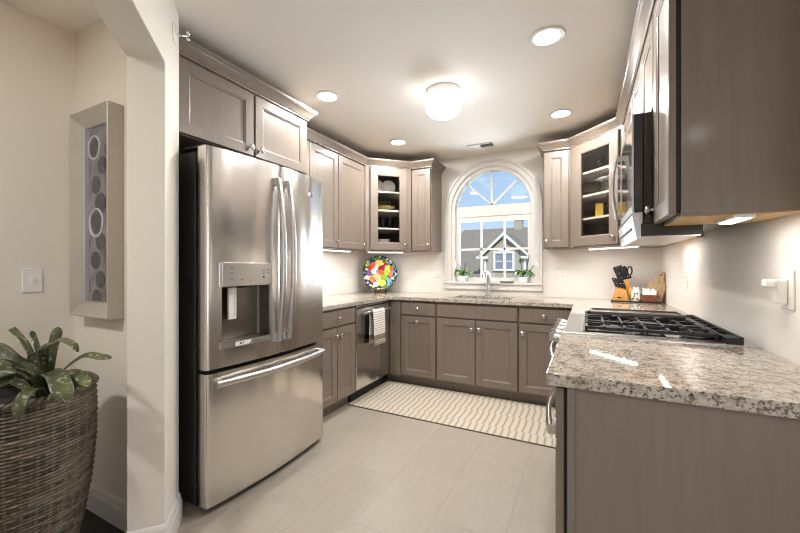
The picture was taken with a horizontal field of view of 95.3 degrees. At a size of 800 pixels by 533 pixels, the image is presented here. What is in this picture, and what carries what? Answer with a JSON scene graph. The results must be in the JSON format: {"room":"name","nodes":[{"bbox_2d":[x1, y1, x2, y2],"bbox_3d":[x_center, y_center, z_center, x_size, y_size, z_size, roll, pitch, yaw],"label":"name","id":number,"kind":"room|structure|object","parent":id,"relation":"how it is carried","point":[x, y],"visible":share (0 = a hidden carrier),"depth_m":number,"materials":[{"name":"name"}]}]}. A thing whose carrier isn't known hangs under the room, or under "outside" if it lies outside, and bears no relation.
{"room":"kitchen","nodes":[
{"label":"kitchen","id":0,"kind":"room"},
{"bbox_2d":[75,19,126,500],"bbox_3d":[-1.467,-0.002,1.884,0.730,2.450,0.155,0,0,27],"label":"wall","id":1,"kind":"structure","parent":0,"point":[100,61],"depth_m":1.78,"materials":[{"name":"beige paint"}]},
{"bbox_2d":[70,100,123,319],"bbox_3d":[-1.469,-0.256,1.759,0.360,0.995,0.066,0,0,27],"label":"framed art","id":2,"kind":"object","parent":1,"relation":"attached to","point":[96,131],"visible":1,"depth_m":1.76},
{"bbox_2d":[89,124,105,301],"bbox_3d":[-1.464,-0.256,1.770,0.216,0.851,0.006,0,0,27],"label":"artwork","id":3,"kind":"object","parent":2,"relation":"attached to","point":[97,132],"depth_m":1.77},
{"bbox_2d":[88,0,178,531],"bbox_3d":[-0.849,-0.002,0.903,0.139,2.450,1.795,0,0,-19],"label":"wall","id":4,"kind":"structure","parent":0,"point":[142,29],"depth_m":1.53,"materials":[{"name":"white paint"}]},
{"bbox_2d":[172,22,189,44],"bbox_3d":[-1.019,-1.083,1.704,0.063,0.090,0.090,0,0,-19],"label":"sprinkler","id":5,"kind":"object","parent":4,"relation":"attached to","point":[175,34],"visible":1,"depth_m":1.69,"materials":[{"name":"white plastic"}]},
{"bbox_2d":[0,1,370,373],"bbox_3d":[-2.220,-0.002,1.116,0.150,2.450,7.960,0,0,27],"label":"wall","id":6,"kind":"structure","parent":0,"point":[37,56],"depth_m":1.80,"materials":[{"name":"beige paint"}]},
{"bbox_2d":[22,268,41,291],"bbox_3d":[-1.791,0.066,1.776,0.012,0.117,0.072,0,0,27],"label":"wall switch","id":7,"kind":"object","parent":6,"relation":"attached to","point":[31,277],"visible":1,"depth_m":1.77,"materials":[{"name":"white plastic"}]},
{"bbox_2d":[85,482,181,532],"bbox_3d":[-2.413,1.159,-0.338,0.834,0.128,4.997,0,0,27],"label":"baseboard","id":8,"kind":"structure","parent":6,"relation":"attached to","point":[106,505],"depth_m":1.72,"materials":[{"name":"white paint"}]},
{"bbox_2d":[179,33,317,174],"bbox_3d":[-1.141,-0.908,2.392,0.662,0.469,1.036,0,0,27],"label":"upper cabinet","id":9,"kind":"object","parent":6,"relation":"attached to","point":[214,111],"visible":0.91,"depth_m":2.13,"materials":[{"name":"beige wood"}]},
{"bbox_2d":[306,127,367,250],"bbox_3d":[-0.772,-0.655,3.399,0.401,0.976,1.190,0,0,27],"label":"upper cabinet","id":10,"kind":"object","parent":6,"relation":"attached to","point":[343,178],"visible":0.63,"depth_m":3.47,"materials":[{"name":"beige wood"}]},
{"bbox_2d":[323,249,350,251],"bbox_3d":[-0.669,-0.159,3.518,0.034,0.014,0.650,0,0,27],"label":"light","id":11,"kind":"object","parent":10,"relation":"attached to","point":[323,249],"visible":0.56,"depth_m":3.57,"materials":[{"name":"white plastic"}]},
{"bbox_2d":[349,271,354,277],"bbox_3d":[-0.562,0.093,4.244,0.008,0.075,0.117,0,0,27],"label":"wall outlet","id":12,"kind":"object","parent":6,"relation":"attached to","point":[351,273],"visible":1,"depth_m":4.24,"materials":[{"name":"white plastic"}]},
{"bbox_2d":[79,365,554,532],"bbox_3d":[0.685,1.253,-0.351,6.660,0.060,8.200,0,0,27],"label":"floor","id":13,"kind":"structure","parent":0,"point":[369,471],"depth_m":2.01,"materials":[{"name":"beige tile"}]},
{"bbox_2d":[0,370,98,532],"bbox_3d":[-1.462,0.842,1.401,0.471,0.763,0.471,0,0,31],"label":"wicker basket","id":14,"kind":"object","parent":13,"relation":"on","point":[47,455],"visible":0.88,"depth_m":1.31,"materials":[{"name":"wicker"}]},
{"bbox_2d":[0,382,79,398],"bbox_3d":[-1.462,0.816,1.401,0.408,0.615,0.408,0,0,27],"label":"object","id":15,"kind":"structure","parent":14,"relation":"on","point":[10,393],"depth_m":1.51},
{"bbox_2d":[0,327,111,419],"bbox_3d":[-1.383,0.374,1.374,0.718,0.279,0.325,0,0,27],"label":"potted plant","id":16,"kind":"object","parent":14,"relation":"on","point":[40,374],"visible":1,"depth_m":1.31,"materials":[{"name":"green plant"}]},
{"bbox_2d":[179,144,324,508],"bbox_3d":[-1.035,0.306,2.320,0.881,1.833,0.888,0,0,27],"label":"refrigerator","id":17,"kind":"object","parent":13,"relation":"on","point":[251,352],"visible":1,"depth_m":1.94,"materials":[{"name":"silver metal"}]},
{"bbox_2d":[319,306,354,416],"bbox_3d":[-0.789,0.784,3.090,0.652,0.878,0.615,0,0,27],"label":"base cabinet","id":18,"kind":"object","parent":13,"relation":"on","point":[338,340],"visible":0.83,"depth_m":3.01,"materials":[{"name":"beige wood"}]},
{"bbox_2d":[348,300,392,402],"bbox_3d":[-0.481,0.787,3.641,0.663,0.872,0.635,0,0,27],"label":"dishwasher","id":19,"kind":"object","parent":13,"relation":"on","point":[371,361],"visible":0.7,"depth_m":3.42,"materials":[{"name":"silver metal"}]},
{"bbox_2d":[369,308,385,345],"bbox_3d":[-0.212,0.567,3.455,0.063,0.333,0.221,0,0,27],"label":"dish towel","id":20,"kind":"object","parent":19,"relation":"hanging from","point":[377,325],"visible":0.96,"depth_m":3.42,"materials":[{"name":"white fabric"}]},
{"bbox_2d":[388,300,438,388],"bbox_3d":[0.222,0.784,3.966,0.587,0.878,0.650,0,0,27],"label":"base cabinet","id":21,"kind":"object","parent":13,"relation":"on","point":[413,324],"visible":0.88,"depth_m":3.70,"materials":[{"name":"beige wood"}]},
{"bbox_2d":[347,381,554,448],"bbox_3d":[0.482,1.218,3.149,1.755,0.010,0.746,0,0,27],"label":"rug","id":22,"kind":"object","parent":13,"relation":"on","point":[508,419],"visible":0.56,"depth_m":3.09,"materials":[{"name":"beige fabric"}]},
{"bbox_2d":[437,302,519,401],"bbox_3d":[0.831,0.784,3.655,0.776,0.878,0.650,0,0,27],"label":"base cabinet","id":23,"kind":"object","parent":13,"relation":"on","point":[478,344],"visible":1,"depth_m":3.38,"materials":[{"name":"beige wood"}]},
{"bbox_2d":[519,306,571,406],"bbox_3d":[1.413,0.784,3.356,0.528,0.878,0.650,0,0,27],"label":"base cabinet","id":24,"kind":"object","parent":13,"relation":"on","point":[535,323],"visible":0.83,"depth_m":3.16,"materials":[{"name":"beige wood"}]},
{"bbox_2d":[546,386,566,532],"bbox_3d":[0.879,0.787,1.228,0.717,0.872,0.677,0,0,27],"label":"appliance","id":25,"kind":"object","parent":13,"relation":"on","point":[559,428],"visible":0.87,"depth_m":1.07,"materials":[{"name":"silver metal"}]},
{"bbox_2d":[546,333,799,419],"bbox_3d":[0.893,0.326,1.213,0.693,0.036,0.703,0,0,27],"label":"countertop","id":26,"kind":"structure","parent":25,"relation":"on","point":[742,379],"depth_m":1.05,"materials":[{"name":"stone"}]},
{"bbox_2d":[549,310,761,358],"bbox_3d":[1.195,0.748,1.888,0.770,0.950,0.766,0,0,27],"label":"range","id":27,"kind":"object","parent":13,"relation":"on","point":[693,329],"visible":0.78,"depth_m":1.68,"materials":[{"name":"metal"}]},
{"bbox_2d":[590,308,686,318],"bbox_3d":[1.336,0.265,2.080,0.440,0.018,0.214,0,0,27],"label":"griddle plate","id":28,"kind":"object","parent":27,"relation":"on","point":[603,311],"visible":1,"depth_m":2.05,"materials":[{"name":"metal"}]},
{"bbox_2d":[563,313,761,348],"bbox_3d":[1.232,0.310,1.869,0.685,0.015,0.766,0,0,27],"label":"cooktop","id":29,"kind":"object","parent":27,"relation":"in","point":[575,324],"depth_m":1.64,"materials":[{"name":"black metal"}]},
{"bbox_2d":[567,388,799,532],"bbox_3d":[0.765,0.784,0.904,0.638,0.878,0.014,0,0,27],"label":"end panel","id":30,"kind":"object","parent":13,"relation":"on","point":[635,464],"visible":0.98,"depth_m":0.93,"materials":[{"name":"beige wood"}]},
{"bbox_3d":[1.713,0.784,2.812,0.692,0.878,1.344,0,0,27],"label":"base cabinet","id":31,"kind":"object","parent":13,"relation":"on","visible":0},
{"bbox_2d":[323,291,688,317],"bbox_3d":[0.554,0.326,3.108,3.026,0.036,1.874,0,0,27],"label":"countertop","id":32,"kind":"structure","parent":31,"relation":"on","point":[578,305],"depth_m":3.32,"materials":[{"name":"stone"}]},
{"bbox_2d":[482,270,491,295],"bbox_3d":[0.893,0.170,3.807,0.092,0.276,0.217,0,0,27],"label":"faucet","id":33,"kind":"object","parent":32,"relation":"on","point":[485,274],"visible":1,"depth_m":3.84,"materials":[{"name":"silver metal"}]},
{"bbox_2d":[611,299,658,303],"bbox_3d":[2.036,0.301,3.165,0.345,0.014,0.185,0,0,34],"label":"serving tray","id":34,"kind":"object","parent":32,"relation":"on","point":[657,302],"visible":0.63,"depth_m":3.09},
{"bbox_2d":[612,279,630,300],"bbox_3d":[1.965,0.206,3.219,0.156,0.189,0.131,0,0,34],"label":"knife block","id":35,"kind":"object","parent":34,"relation":"on","point":[621,294],"visible":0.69,"depth_m":3.19,"materials":[{"name":"brown wood"}]},
{"bbox_2d":[613,268,619,278],"bbox_3d":[1.937,0.070,3.252,0.060,0.123,0.018,0,0,27],"label":"kitchen knife","id":36,"kind":"object","parent":35,"relation":"in","point":[614,269],"visible":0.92,"depth_m":3.25,"materials":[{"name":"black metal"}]},
{"bbox_2d":[616,267,623,279],"bbox_3d":[1.955,0.065,3.239,0.058,0.119,0.018,0,0,27],"label":"kitchen knife","id":37,"kind":"object","parent":35,"relation":"in","point":[617,268],"visible":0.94,"depth_m":3.24,"materials":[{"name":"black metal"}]},
{"bbox_2d":[619,267,625,279],"bbox_3d":[1.974,0.060,3.227,0.057,0.116,0.018,0,0,27],"label":"kitchen knife","id":38,"kind":"object","parent":35,"relation":"in","point":[620,268],"visible":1,"depth_m":3.22,"materials":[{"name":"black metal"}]},
{"bbox_2d":[622,267,628,278],"bbox_3d":[1.993,0.055,3.214,0.055,0.112,0.018,0,0,27],"label":"kitchen knife","id":39,"kind":"object","parent":35,"relation":"in","point":[623,268],"visible":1,"depth_m":3.21,"materials":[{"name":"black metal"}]},
{"bbox_2d":[623,266,632,278],"bbox_3d":[2.022,0.051,3.244,0.085,0.113,0.012,0,0,34],"label":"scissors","id":40,"kind":"object","parent":35,"relation":"in","point":[630,277],"visible":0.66,"depth_m":3.23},
{"bbox_2d":[629,287,640,300],"bbox_3d":[2.024,0.239,3.128,0.081,0.125,0.078,0,0,-24],"label":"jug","id":41,"kind":"object","parent":34,"relation":"on","point":[635,294],"visible":1,"depth_m":3.10,"materials":[{"name":"white ceramic"}]},
{"bbox_2d":[641,288,656,301],"bbox_3d":[2.117,0.241,3.095,0.110,0.120,0.090,0,0,34],"label":"napkin holder","id":42,"kind":"object","parent":34,"relation":"on","point":[648,295],"visible":0.94,"depth_m":3.07,"materials":[{"name":"brown wood"}]},
{"bbox_2d":[647,271,665,301],"bbox_3d":[2.173,0.173,3.102,0.148,0.264,0.036,0,0,44],"label":"cutting board","id":43,"kind":"object","parent":34,"relation":"on","point":[658,283],"visible":0.74,"depth_m":3.08,"materials":[{"name":"brown wood"}]},
{"bbox_3d":[-0.226,0.207,4.235,0.169,0.200,0.169,0,0,27],"label":"plate stand","id":44,"kind":"object","parent":32,"relation":"on","visible":0},
{"bbox_2d":[362,255,396,289],"bbox_3d":[-0.235,0.073,4.274,0.417,0.407,0.102,0,0,-14],"label":"decorative plate","id":45,"kind":"object","parent":44,"relation":"on","point":[379,272],"visible":1,"depth_m":4.28,"materials":[{"name":"multicoloured ceramic"}]},
{"bbox_2d":[0,0,655,164],"bbox_3d":[0.685,-1.287,-0.351,6.660,0.120,8.200,0,0,27],"label":"ceiling","id":46,"kind":"structure","parent":0,"point":[381,57],"depth_m":2.13,"materials":[{"name":"white paint"}]},
{"bbox_2d":[314,90,340,102],"bbox_3d":[-0.524,-1.223,2.628,0.188,0.008,0.188,0,0,27],"label":"recessed light","id":47,"kind":"object","parent":46,"relation":"in","point":[326,96],"visible":1,"depth_m":2.62,"materials":[{"name":"white plastic"}]},
{"bbox_2d":[389,139,407,145],"bbox_3d":[-0.018,-1.223,3.594,0.188,0.008,0.188,0,0,27],"label":"recessed light","id":48,"kind":"object","parent":46,"relation":"in","point":[396,142],"visible":1,"depth_m":3.59,"materials":[{"name":"white plastic"}]},
{"bbox_2d":[425,82,461,120],"bbox_3d":[0.303,-1.131,2.542,0.254,0.192,0.254,0,0,27],"label":"light","id":49,"kind":"object","parent":46,"relation":"attached to","point":[443,101],"visible":1,"depth_m":2.45,"materials":[{"name":"white glass"}]},
{"bbox_2d":[467,142,495,149],"bbox_3d":[0.824,-1.223,3.690,0.270,0.008,0.120,0,0,27],"label":"ceiling vent","id":50,"kind":"object","parent":46,"relation":"in","point":[489,144],"visible":1,"depth_m":3.68,"materials":[{"name":"white metal"}]},
{"bbox_2d":[528,26,565,47],"bbox_3d":[0.784,-1.223,1.947,0.188,0.008,0.188,0,0,27],"label":"recessed light","id":51,"kind":"object","parent":46,"relation":"in","point":[548,36],"visible":1,"depth_m":1.94,"materials":[{"name":"white plastic"}]},
{"bbox_2d":[548,109,573,118],"bbox_3d":[1.290,-1.223,2.923,0.188,0.008,0.188,0,0,27],"label":"recessed light","id":52,"kind":"object","parent":46,"relation":"in","point":[561,113],"visible":1,"depth_m":2.91,"materials":[{"name":"white plastic"}]},
{"bbox_2d":[371,147,660,364],"bbox_3d":[1.013,-0.002,4.004,3.270,2.450,0.130,0,0,27],"label":"wall","id":53,"kind":"structure","parent":0,"point":[589,273],"depth_m":3.69,"materials":[{"name":"white paint"}]},
{"bbox_2d":[341,157,416,252],"bbox_3d":[-0.200,-0.655,4.151,0.733,0.976,0.712,0,0,27],"label":"upper cabinet","id":54,"kind":"object","parent":53,"relation":"attached to","point":[399,172],"visible":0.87,"depth_m":3.96,"materials":[{"name":"beige wood"}]},
{"bbox_2d":[378,180,383,190],"bbox_3d":[-0.259,-0.902,4.098,0.159,0.157,0.039,0,0,-18],"label":"dinner plate","id":55,"kind":"object","parent":54,"relation":"on","point":[379,181],"visible":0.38,"depth_m":4.11,"materials":[{"name":"white ceramic"}]},
{"bbox_2d":[367,251,403,252],"bbox_3d":[-0.159,-0.159,4.020,0.410,0.014,0.034,0,0,-18],"label":"light","id":56,"kind":"object","parent":54,"relation":"attached to","point":[367,251],"visible":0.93,"depth_m":4.00,"materials":[{"name":"white plastic"}]},
{"bbox_2d":[378,205,394,209],"bbox_3d":[-0.186,-0.643,4.098,0.259,0.050,0.259,0,0,27],"label":"serving bowl","id":57,"kind":"object","parent":54,"relation":"on","point":[384,207],"visible":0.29,"depth_m":4.01,"materials":[{"name":"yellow ceramic"}]},
{"bbox_2d":[378,201,392,205],"bbox_3d":[-0.186,-0.685,4.098,0.210,0.055,0.210,0,0,27],"label":"serving bowl","id":58,"kind":"object","parent":57,"relation":"on","point":[381,202],"visible":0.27,"depth_m":4.02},
{"bbox_2d":[382,180,394,191],"bbox_3d":[-0.131,-0.902,4.139,0.159,0.157,0.039,0,0,-18],"label":"dinner plate","id":59,"kind":"object","parent":54,"relation":"on","point":[388,185],"visible":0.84,"depth_m":4.15,"materials":[{"name":"white ceramic"}]},
{"bbox_2d":[378,191,398,201],"bbox_3d":[-0.205,-0.808,4.165,0.652,0.018,0.632,0,0,27],"label":"shelf","id":60,"kind":"object","parent":54,"relation":"attached to","point":[387,196],"depth_m":4.16,"materials":[{"name":"white wood"}]},
{"bbox_2d":[378,209,398,217],"bbox_3d":[-0.205,-0.608,4.165,0.652,0.018,0.632,0,0,27],"label":"shelf","id":61,"kind":"object","parent":54,"relation":"attached to","point":[382,213],"depth_m":4.12,"materials":[{"name":"white wood"}]},
{"bbox_2d":[378,228,398,233],"bbox_3d":[-0.205,-0.411,4.165,0.652,0.018,0.632,0,0,27],"label":"shelf","id":62,"kind":"object","parent":54,"relation":"attached to","point":[380,230],"depth_m":4.13,"materials":[{"name":"white wood"}]},
{"bbox_2d":[411,158,445,251],"bbox_3d":[0.312,-0.655,4.075,0.289,0.976,0.378,0,0,27],"label":"upper cabinet","id":63,"kind":"object","parent":53,"relation":"attached to","point":[426,182],"visible":1,"depth_m":3.98,"materials":[{"name":"beige wood"}]},
{"bbox_2d":[434,267,439,276],"bbox_3d":[0.429,0.068,4.225,0.072,0.117,0.008,0,0,27],"label":"wall outlet","id":64,"kind":"object","parent":53,"relation":"attached to","point":[436,269],"visible":1,"depth_m":4.22,"materials":[{"name":"white plastic"}]},
{"bbox_2d":[444,158,542,290],"bbox_3d":[1.002,-0.454,3.973,1.050,1.410,0.155,0,0,27],"label":"window","id":65,"kind":"structure","parent":53,"relation":"in","point":[532,210],"depth_m":3.95,"materials":[{"name":"white paint"}]},
{"bbox_2d":[454,263,471,281],"bbox_3d":[0.700,0.060,4.070,0.207,0.217,0.083,0,0,27],"label":"potted orchid","id":66,"kind":"object","parent":65,"relation":"on","point":[463,278],"visible":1,"depth_m":4.05,"materials":[{"name":"green plant"}]},
{"bbox_2d":[513,251,539,282],"bbox_3d":[1.315,0.005,3.754,0.295,0.326,0.083,0,0,27],"label":"potted orchid","id":67,"kind":"object","parent":65,"relation":"on","point":[522,279],"visible":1,"depth_m":3.75,"materials":[{"name":"green plant"}]},
{"bbox_2d":[537,139,570,249],"bbox_3d":[1.476,-0.655,3.478,0.280,0.976,0.378,0,0,27],"label":"upper cabinet","id":68,"kind":"object","parent":53,"relation":"attached to","point":[556,163],"visible":0.98,"depth_m":3.35,"materials":[{"name":"beige wood"}]},
{"bbox_2d":[558,268,565,279],"bbox_3d":[1.609,0.075,3.620,0.072,0.117,0.008,0,0,27],"label":"wall outlet","id":69,"kind":"object","parent":53,"relation":"attached to","point":[561,271],"visible":1,"depth_m":3.62,"materials":[{"name":"white plastic"}]},
{"bbox_2d":[567,117,677,249],"bbox_3d":[1.829,-0.655,3.092,0.742,0.976,0.744,0,0,27],"label":"upper cabinet","id":70,"kind":"object","parent":53,"relation":"attached to","point":[587,230],"visible":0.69,"depth_m":3.16,"materials":[{"name":"beige wood"}]},
{"bbox_2d":[582,165,608,183],"bbox_3d":[1.844,-0.808,3.097,0.660,0.018,0.662,0,0,27],"label":"shelf","id":71,"kind":"object","parent":70,"relation":"attached to","point":[589,177],"depth_m":3.18,"materials":[{"name":"white wood"}]},
{"bbox_2d":[582,190,608,203],"bbox_3d":[1.844,-0.608,3.097,0.660,0.018,0.662,0,0,27],"label":"shelf","id":72,"kind":"object","parent":70,"relation":"attached to","point":[603,196],"depth_m":3.21,"materials":[{"name":"white wood"}]},
{"bbox_2d":[582,214,608,224],"bbox_3d":[1.844,-0.411,3.097,0.660,0.018,0.662,0,0,27],"label":"shelf","id":73,"kind":"object","parent":70,"relation":"attached to","point":[603,219],"depth_m":3.18,"materials":[{"name":"white wood"}]},
{"bbox_2d":[595,203,602,215],"bbox_3d":[1.721,-0.481,3.146,0.060,0.120,0.050,0,0,27],"label":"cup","id":74,"kind":"object","parent":70,"relation":"on","point":[598,207],"visible":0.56,"depth_m":3.12,"materials":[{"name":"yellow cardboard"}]},
{"bbox_2d":[596,156,603,164],"bbox_3d":[1.730,-0.883,3.149,0.064,0.130,0.064,0,0,27],"label":"stemmed glass","id":75,"kind":"object","parent":70,"relation":"on","point":[597,161],"visible":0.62,"depth_m":3.14,"materials":[{"name":"clear glass"}]},
{"bbox_2d":[599,181,608,190],"bbox_3d":[1.804,-0.658,3.052,0.240,0.081,0.240,0,0,27],"label":"casserole","id":76,"kind":"object","parent":70,"relation":"on","point":[604,186],"visible":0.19,"depth_m":3.02,"materials":[{"name":"ceramic"}]},
{"bbox_2d":[596,175,608,182],"bbox_3d":[1.804,-0.720,3.052,0.290,0.040,0.290,0,0,27],"label":"platter","id":77,"kind":"object","parent":76,"relation":"on","point":[603,179],"visible":0.24,"depth_m":3.03,"materials":[{"name":"white ceramic"}]},
{"bbox_2d":[588,246,639,249],"bbox_3d":[1.788,-0.159,3.072,0.034,0.014,0.481,0,0,-18],"label":"light","id":78,"kind":"object","parent":70,"relation":"attached to","point":[614,246],"visible":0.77,"depth_m":3.08,"materials":[{"name":"white plastic"}]},
{"bbox_2d":[661,213,799,365],"bbox_3d":[1.710,-0.002,1.910,0.120,2.450,2.960,0,0,27],"label":"wall","id":79,"kind":"structure","parent":0,"point":[726,268],"depth_m":1.54,"materials":[{"name":"white paint"}]},
{"bbox_2d":[623,0,653,113],"bbox_3d":[1.362,-0.902,1.797,0.391,0.481,0.774,0,0,27],"label":"upper cabinet","id":80,"kind":"object","parent":79,"relation":"attached to","point":[643,90],"visible":0.15,"depth_m":1.75,"materials":[{"name":"beige wood"}]},
{"bbox_2d":[611,111,741,247],"bbox_3d":[1.330,-0.382,1.815,0.464,0.534,0.771,0,0,27],"label":"microwave","id":81,"kind":"object","parent":80,"relation":"attached to","point":[635,161],"visible":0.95,"depth_m":1.55,"materials":[{"name":"silver glass"}]},
{"bbox_2d":[616,82,703,242],"bbox_3d":[1.682,-0.654,2.421,0.391,0.977,0.627,0,0,27],"label":"upper cabinet","id":82,"kind":"object","parent":79,"relation":"attached to","point":[625,94],"visible":0.12,"depth_m":2.42,"materials":[{"name":"beige wood"}]},
{"bbox_2d":[685,271,687,288],"bbox_3d":[1.894,0.089,2.412,0.008,0.117,0.072,0,0,27],"label":"wall outlet","id":83,"kind":"object","parent":79,"relation":"attached to","point":[686,272],"visible":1,"depth_m":2.40,"materials":[{"name":"white plastic"}]},
{"bbox_2d":[641,0,799,225],"bbox_3d":[1.100,-0.654,1.286,0.391,0.977,0.375,0,0,27],"label":"upper cabinet","id":84,"kind":"object","parent":79,"relation":"attached to","point":[727,72],"visible":1,"depth_m":1.16,"materials":[{"name":"beige wood"}]},
{"bbox_2d":[715,213,756,223],"bbox_3d":[1.133,-0.159,1.234,0.055,0.014,0.190,0,0,27],"label":"light","id":85,"kind":"object","parent":84,"relation":"attached to","point":[735,218],"visible":1,"depth_m":1.18,"materials":[{"name":"white plastic"}]},
{"bbox_2d":[720,218,750,223],"bbox_3d":[1.133,-0.153,1.234,0.037,0.003,0.166,0,0,27],"label":"diffuser","id":86,"kind":"object","parent":85,"relation":"attached to","point":[725,220],"depth_m":1.23,"materials":[{"name":"white plastic"}]},
{"bbox_2d":[780,270,794,310],"bbox_3d":[1.272,0.077,1.197,0.008,0.127,0.088,0,0,27],"label":"wall outlet","id":87,"kind":"object","parent":79,"relation":"attached to","point":[789,276],"visible":0.74,"depth_m":1.18,"materials":[{"name":"white plastic"}]},
{"bbox_2d":[762,279,786,303],"bbox_3d":[1.244,0.082,1.211,0.053,0.080,0.040,0,0,27],"label":"plug","id":88,"kind":"object","parent":87,"relation":"attached to","point":[779,286],"visible":1,"depth_m":1.20,"materials":[{"name":"white plastic"}]},
{"label":"outside","id":89,"kind":"structure","parent":0,"visible":0},
{"bbox_3d":[28.419,4.473,55.440,120.000,0.100,115.400,0,0,27],"label":"ground","id":90,"kind":"structure","parent":89,"visible":0},
{"bbox_2d":[461,219,527,277],"bbox_3d":[10.849,0.748,20.397,17.300,7.350,9.200,0,0,27],"label":"house","id":91,"kind":"structure","parent":90,"relation":"on","point":[493,260],"depth_m":19.61,"materials":[{"name":"beige"}]},
{"bbox_3d":[-0.194,-0.220,4.106,0.229,0.070,0.229,0,0,27],"label":"serving bowl","id":92,"kind":"object","parent":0,"visible":0},
{"bbox_2d":[378,239,389,241],"bbox_3d":[-0.194,-0.274,4.106,0.170,0.060,0.170,0,0,27],"label":"serving bowl","id":93,"kind":"object","parent":92,"relation":"on","point":[379,240],"visible":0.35,"depth_m":4.04,"materials":[{"name":"white ceramic"}]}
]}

